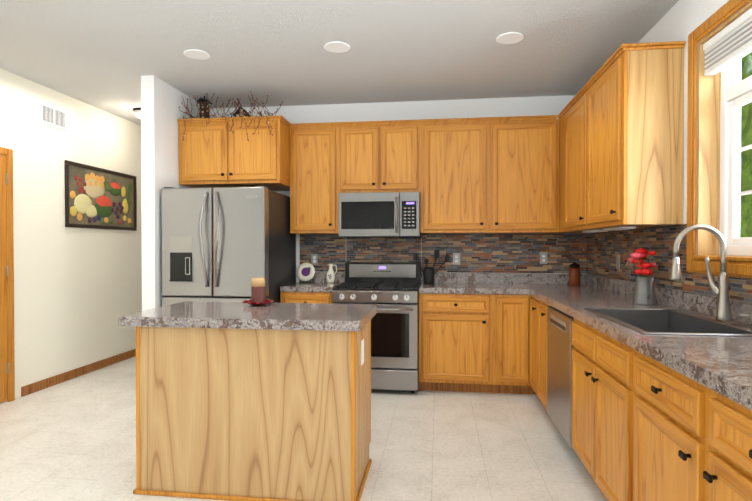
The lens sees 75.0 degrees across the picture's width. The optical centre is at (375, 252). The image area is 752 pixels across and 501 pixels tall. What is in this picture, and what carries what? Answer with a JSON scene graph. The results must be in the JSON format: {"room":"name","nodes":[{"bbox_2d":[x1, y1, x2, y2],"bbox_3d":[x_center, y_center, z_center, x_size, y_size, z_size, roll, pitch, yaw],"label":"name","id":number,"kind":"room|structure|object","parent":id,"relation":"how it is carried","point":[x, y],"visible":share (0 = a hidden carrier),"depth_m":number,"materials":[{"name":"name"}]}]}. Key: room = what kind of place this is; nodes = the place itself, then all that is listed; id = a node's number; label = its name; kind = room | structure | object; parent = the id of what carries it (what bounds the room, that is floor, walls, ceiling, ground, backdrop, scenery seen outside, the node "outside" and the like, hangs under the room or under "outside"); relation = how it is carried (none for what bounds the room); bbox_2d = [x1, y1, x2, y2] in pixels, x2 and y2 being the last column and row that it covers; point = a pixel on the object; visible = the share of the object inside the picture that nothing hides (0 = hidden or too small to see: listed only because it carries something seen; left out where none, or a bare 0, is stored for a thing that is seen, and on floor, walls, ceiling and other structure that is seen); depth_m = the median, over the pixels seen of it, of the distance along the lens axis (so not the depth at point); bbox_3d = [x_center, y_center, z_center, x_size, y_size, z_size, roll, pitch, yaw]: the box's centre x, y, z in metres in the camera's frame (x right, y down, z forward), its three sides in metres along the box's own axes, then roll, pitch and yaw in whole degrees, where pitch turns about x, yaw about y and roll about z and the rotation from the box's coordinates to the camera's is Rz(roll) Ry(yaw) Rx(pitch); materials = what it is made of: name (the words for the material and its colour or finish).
{"room":"kitchen","nodes":[
{"label":"kitchen","id":0,"kind":"room"},
{"bbox_2d":[0,68,141,403],"bbox_3d":[-3.306,-0.117,2.569,0.100,2.750,10.000,0,1,7],"label":"wall","id":1,"kind":"structure","parent":0,"point":[77,292],"depth_m":4.66,"materials":[{"name":"beige paint"}]},
{"bbox_2d":[0,147,14,402],"bbox_3d":[-3.071,0.195,3.647,0.090,2.102,0.934,0,1,7],"label":"hall door","id":2,"kind":"structure","parent":1,"relation":"in","point":[7,379],"depth_m":4.05,"materials":[{"name":"brown wood"}]},
{"bbox_2d":[40,101,66,130],"bbox_3d":[-2.995,-1.263,4.554,0.012,0.200,0.320,0,1,7],"label":"air vent","id":3,"kind":"object","parent":1,"relation":"in","point":[53,116],"visible":1,"depth_m":4.54,"materials":[{"name":"white metal"}]},
{"bbox_2d":[21,349,135,396],"bbox_3d":[-3.250,1.215,2.571,0.012,0.085,9.590,0,1,7],"label":"baseboard","id":4,"kind":"structure","parent":1,"relation":"attached to","point":[55,380],"depth_m":4.81,"materials":[{"name":"brown wood"}]},
{"bbox_2d":[65,160,136,230],"bbox_3d":[-2.906,-0.571,5.236,0.027,0.640,1.100,0,1,7],"label":"picture frame","id":5,"kind":"object","parent":1,"relation":"attached to","point":[97,198],"visible":1,"depth_m":5.15,"materials":[{"name":"black"}]},
{"bbox_2d":[141,75,199,310],"bbox_3d":[-1.761,-0.150,5.690,0.120,2.750,3.020,0,1,7],"label":"wall","id":6,"kind":"structure","parent":0,"point":[161,103],"depth_m":4.21,"materials":[{"name":"white paint"}]},
{"bbox_2d":[0,356,606,500],"bbox_3d":[-0.706,1.311,2.255,5.700,0.100,10.200,0,1,7],"label":"floor","id":7,"kind":"structure","parent":0,"point":[73,439],"depth_m":3.14,"materials":[{"name":"tile"}]},
{"bbox_2d":[161,185,295,305],"bbox_3d":[-1.342,0.332,4.591,0.930,1.805,1.005,0,1,7],"label":"refrigerator","id":8,"kind":"object","parent":7,"relation":"on","point":[223,244],"visible":0.69,"depth_m":4.18,"materials":[{"name":"grey metal"}]},
{"bbox_2d":[133,321,371,500],"bbox_3d":[-0.641,0.817,2.770,1.184,0.877,0.612,0,1,7],"label":"kitchen island","id":9,"kind":"object","parent":7,"relation":"on","point":[238,401],"depth_m":2.48,"materials":[{"name":"brown wood"}]},
{"bbox_2d":[118,301,376,332],"bbox_3d":[-0.663,0.351,2.784,1.270,0.050,0.700,0,1,7],"label":"island countertop","id":10,"kind":"structure","parent":9,"relation":"on","point":[316,317],"depth_m":2.51,"materials":[{"name":"grey stone"}]},
{"bbox_2d":[243,278,273,305],"bbox_3d":[-0.721,0.240,3.002,0.193,0.165,0.183,0,1,7],"label":"candle","id":11,"kind":"object","parent":10,"relation":"on","point":[257,292],"visible":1,"depth_m":2.97,"materials":[{"name":"red wax"}]},
{"bbox_2d":[281,292,332,303],"bbox_3d":[-0.589,0.796,4.729,0.485,0.876,0.647,0,1,7],"label":"base cabinet","id":12,"kind":"object","parent":7,"relation":"on","point":[286,297],"depth_m":4.41,"materials":[{"name":"brown wood"}]},
{"bbox_2d":[280,272,344,292],"bbox_3d":[-0.589,0.280,4.726,0.485,0.150,0.643,0,1,7],"label":"countertop","id":13,"kind":"structure","parent":12,"relation":"on","point":[319,282],"depth_m":4.67,"materials":[{"name":"stone"}]},
{"bbox_2d":[297,263,314,282],"bbox_3d":[-0.704,0.201,4.932,0.190,0.199,0.090,0,1,7],"label":"decorative plate","id":14,"kind":"object","parent":13,"relation":"on","point":[305,271],"visible":0.98,"depth_m":4.92,"materials":[{"name":"beige ceramic"}]},
{"bbox_2d":[326,264,336,282],"bbox_3d":[-0.441,0.207,4.889,0.113,0.190,0.098,0,1,7],"label":"ceramic jug","id":15,"kind":"object","parent":13,"relation":"on","point":[330,276],"visible":1,"depth_m":4.87,"materials":[{"name":"beige ceramic"}]},
{"bbox_2d":[332,262,420,392],"bbox_3d":[0.023,0.668,4.560,0.757,1.133,0.771,0,1,7],"label":"range","id":16,"kind":"object","parent":7,"relation":"on","point":[390,290],"visible":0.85,"depth_m":4.24,"materials":[{"name":"grey metal"}]},
{"bbox_2d":[419,294,535,394],"bbox_3d":[0.899,0.798,4.540,0.974,0.876,0.647,0,1,7],"label":"base cabinet","id":17,"kind":"object","parent":7,"relation":"on","point":[474,343],"depth_m":4.23,"materials":[{"name":"brown wood"}]},
{"bbox_2d":[419,273,530,294],"bbox_3d":[0.878,0.282,4.541,0.930,0.150,0.643,0,1,7],"label":"countertop","id":18,"kind":"structure","parent":17,"relation":"on","point":[445,283],"depth_m":4.67,"materials":[{"name":"stone"}]},
{"bbox_2d":[413,250,449,283],"bbox_3d":[0.539,0.138,4.767,0.352,0.330,0.110,0,1,7],"label":"utensil crock","id":19,"kind":"object","parent":18,"relation":"on","point":[429,275],"visible":1,"depth_m":4.74,"materials":[{"name":"black ceramic"}]},
{"bbox_2d":[547,306,573,447],"bbox_3d":[1.472,0.816,3.139,0.600,0.872,0.606,0,1,7],"label":"dishwasher","id":20,"kind":"object","parent":7,"relation":"on","point":[559,345],"visible":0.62,"depth_m":3.12,"materials":[{"name":"grey metal"}]},
{"bbox_2d":[529,296,624,409],"bbox_3d":[1.580,0.806,3.790,0.648,0.876,0.706,0,1,7],"label":"base cabinet","id":21,"kind":"object","parent":7,"relation":"on","point":[585,338],"depth_m":3.60,"materials":[{"name":"brown wood"}]},
{"bbox_2d":[527,273,751,409],"bbox_3d":[1.419,0.303,2.529,0.650,0.150,4.498,0,1,7],"label":"countertop","id":22,"kind":"structure","parent":21,"relation":"on","point":[721,365],"depth_m":2.15,"materials":[{"name":"stone"}]},
{"bbox_2d":[569,262,579,285],"bbox_3d":[1.843,0.197,4.542,0.100,0.218,0.100,0,1,7],"label":"canister","id":23,"kind":"object","parent":22,"relation":"on","point":[574,274],"visible":1,"depth_m":4.50,"materials":[{"name":"brown ceramic"}]},
{"bbox_2d":[628,248,655,304],"bbox_3d":[1.662,0.147,3.057,0.168,0.350,0.234,0,1,7],"label":"flower vase","id":24,"kind":"object","parent":22,"relation":"on","point":[644,291],"visible":1,"depth_m":3.02,"materials":[{"name":"grey metal"}]},
{"bbox_2d":[584,308,751,335],"bbox_3d":[1.420,0.424,2.380,0.555,0.200,0.840,0,1,7],"label":"sink","id":25,"kind":"object","parent":22,"relation":"in","point":[669,321],"visible":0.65,"depth_m":2.63,"materials":[{"name":"silver metal"}]},
{"bbox_2d":[739,314,751,328],"bbox_3d":[1.591,0.293,2.075,0.092,0.066,0.044,0,1,7],"label":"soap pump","id":26,"kind":"object","parent":25,"relation":"on","point":[744,315],"visible":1,"depth_m":2.07,"materials":[{"name":"silver metal"}]},
{"bbox_2d":[670,224,742,324],"bbox_3d":[1.536,0.095,2.321,0.266,0.458,0.220,0,1,7],"label":"faucet","id":27,"kind":"object","parent":22,"relation":"on","point":[721,293],"visible":1,"depth_m":2.31,"materials":[{"name":"silver metal"}]},
{"bbox_2d":[571,352,628,500],"bbox_3d":[1.401,0.929,2.382,0.648,0.660,0.908,0,1,7],"label":"base cabinet","id":28,"kind":"object","parent":7,"relation":"on","point":[599,406],"depth_m":2.32,"materials":[{"name":"brown wood"}]},
{"bbox_2d":[625,345,751,500],"bbox_3d":[1.275,0.832,1.388,0.648,0.876,1.089,0,1,7],"label":"base cabinet","id":29,"kind":"object","parent":7,"relation":"on","point":[644,427],"depth_m":1.57,"materials":[{"name":"brown wood"}]},
{"bbox_2d":[0,0,678,124],"bbox_3d":[-0.706,-1.539,2.225,5.700,0.100,10.200,0,1,7],"label":"ceiling","id":30,"kind":"structure","parent":0,"point":[105,55],"depth_m":3.59,"materials":[{"name":"white paint"}]},
{"bbox_2d":[133,108,140,118],"bbox_3d":[-2.494,-1.472,5.224,0.180,0.092,0.180,0,1,7],"label":"hall ceiling light","id":31,"kind":"object","parent":30,"relation":"attached to","point":[137,112],"visible":0.4,"depth_m":5.15,"materials":[{"name":"white glass"}]},
{"bbox_2d":[183,49,210,59],"bbox_3d":[-1.355,-1.498,3.709,0.194,0.009,0.194,0,1,7],"label":"recessed light","id":32,"kind":"object","parent":30,"relation":"in","point":[197,54],"visible":0.96,"depth_m":3.71,"materials":[{"name":"white plastic"}]},
{"bbox_2d":[324,41,349,52],"bbox_3d":[-0.284,-1.496,3.573,0.194,0.009,0.194,0,1,7],"label":"recessed light","id":33,"kind":"object","parent":30,"relation":"in","point":[337,47],"visible":0.96,"depth_m":3.57,"materials":[{"name":"white plastic"}]},
{"bbox_2d":[496,32,524,43],"bbox_3d":[0.937,-1.495,3.419,0.194,0.009,0.194,0,1,7],"label":"recessed light","id":34,"kind":"object","parent":30,"relation":"in","point":[510,37],"visible":0.98,"depth_m":3.41,"materials":[{"name":"white plastic"}]},
{"bbox_2d":[210,95,574,281],"bbox_3d":[0.361,-0.143,4.978,4.270,2.750,0.100,0,1,7],"label":"wall","id":35,"kind":"structure","parent":0,"point":[474,108],"depth_m":4.91,"materials":[{"name":"white paint"}]},
{"bbox_2d":[177,115,290,190],"bbox_3d":[-1.307,-0.938,4.788,0.998,0.604,0.675,0,1,7],"label":"upper cabinet","id":36,"kind":"object","parent":35,"relation":"attached to","point":[214,152],"visible":0.92,"depth_m":4.50,"materials":[{"name":"brown wood"}]},
{"bbox_2d":[179,90,282,140],"bbox_3d":[-1.353,-1.252,4.588,0.937,0.507,0.402,0,1,7],"label":"arrangement","id":37,"kind":"object","parent":36,"relation":"on","point":[205,109],"visible":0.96,"depth_m":4.61,"materials":[{"name":"brown plant"}]},
{"bbox_2d":[290,115,581,233],"bbox_3d":[0.594,-0.712,4.701,2.836,1.054,0.375,0,1,7],"label":"upper cabinet","id":38,"kind":"object","parent":35,"relation":"attached to","point":[490,175],"visible":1,"depth_m":4.55,"materials":[{"name":"brown wood"}]},
{"bbox_2d":[338,192,420,237],"bbox_3d":[0.046,-0.353,4.732,0.762,0.418,0.438,0,1,7],"label":"microwave","id":39,"kind":"object","parent":38,"relation":"attached to","point":[380,215],"visible":1,"depth_m":4.56,"materials":[{"name":"grey metal"}]},
{"bbox_2d":[300,233,583,273],"bbox_3d":[0.609,0.074,4.892,2.820,0.518,0.007,0,1,7],"label":"tile backsplash","id":40,"kind":"structure","parent":35,"relation":"attached to","point":[479,253],"depth_m":4.86,"materials":[{"name":"tile"}]},
{"bbox_2d":[311,254,317,264],"bbox_3d":[-0.634,0.071,5.042,0.072,0.116,0.009,0,1,7],"label":"electrical outlet","id":41,"kind":"object","parent":40,"relation":"attached to","point":[314,259],"visible":1,"depth_m":5.04,"materials":[{"name":"grey plastic"}]},
{"bbox_2d":[453,253,459,264],"bbox_3d":[0.800,0.063,4.861,0.072,0.116,0.009,0,1,7],"label":"electrical outlet","id":42,"kind":"object","parent":40,"relation":"attached to","point":[456,258],"visible":1,"depth_m":4.86,"materials":[{"name":"grey plastic"}]},
{"bbox_2d":[540,252,546,263],"bbox_3d":[1.628,0.054,4.756,0.072,0.116,0.009,0,1,7],"label":"electrical outlet","id":43,"kind":"object","parent":40,"relation":"attached to","point":[543,257],"visible":1,"depth_m":4.75,"materials":[{"name":"grey plastic"}]},
{"bbox_2d":[590,0,751,302],"bbox_3d":[1.658,-0.100,0.933,0.220,2.750,7.800,0,1,7],"label":"wall","id":44,"kind":"structure","parent":0,"point":[680,20],"depth_m":2.83,"materials":[{"name":"white paint"}]},
{"bbox_2d":[557,112,560,231],"bbox_3d":[1.796,-0.707,4.289,0.348,1.054,0.266,0,1,7],"label":"upper cabinet","id":45,"kind":"object","parent":44,"relation":"attached to","point":[559,115],"depth_m":4.39,"materials":[{"name":"brown wood"}]},
{"bbox_2d":[561,85,629,232],"bbox_3d":[1.741,-0.703,3.849,0.348,1.054,0.620,0,1,7],"label":"upper cabinet","id":46,"kind":"object","parent":44,"relation":"attached to","point":[573,114],"depth_m":3.93,"materials":[{"name":"brown wood"}]},
{"bbox_2d":[581,41,685,228],"bbox_3d":[1.659,-0.696,3.205,0.348,1.054,0.680,0,1,7],"label":"upper cabinet","id":47,"kind":"object","parent":44,"relation":"attached to","point":[620,115],"depth_m":2.88,"materials":[{"name":"brown wood"}]},
{"bbox_2d":[584,224,751,302],"bbox_3d":[1.738,0.034,2.485,0.005,0.386,4.498,0,1,7],"label":"tile backsplash","id":48,"kind":"structure","parent":44,"relation":"attached to","point":[592,253],"depth_m":3.23,"materials":[{"name":"tile"}]},
{"bbox_2d":[616,254,619,268],"bbox_3d":[1.905,0.074,3.857,0.007,0.116,0.072,0,1,7],"label":"switch plate","id":49,"kind":"object","parent":48,"relation":"attached to","point":[617,261],"visible":1,"depth_m":3.85,"materials":[{"name":"grey plastic"}]},
{"bbox_2d":[686,0,751,278],"bbox_3d":[1.762,-0.552,2.084,0.195,1.346,1.376,0,1,7],"label":"window unit","id":50,"kind":"structure","parent":44,"relation":"in","point":[714,193],"depth_m":2.63,"materials":[{"name":"brown wood"}]},
{"label":"outside","id":51,"kind":"structure","parent":0,"visible":0},
{"bbox_2d":[740,52,751,237],"bbox_3d":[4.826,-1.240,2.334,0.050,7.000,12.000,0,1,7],"label":"trees","id":52,"kind":"object","parent":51,"point":[748,132],"depth_m":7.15,"materials":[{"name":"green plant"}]}
]}

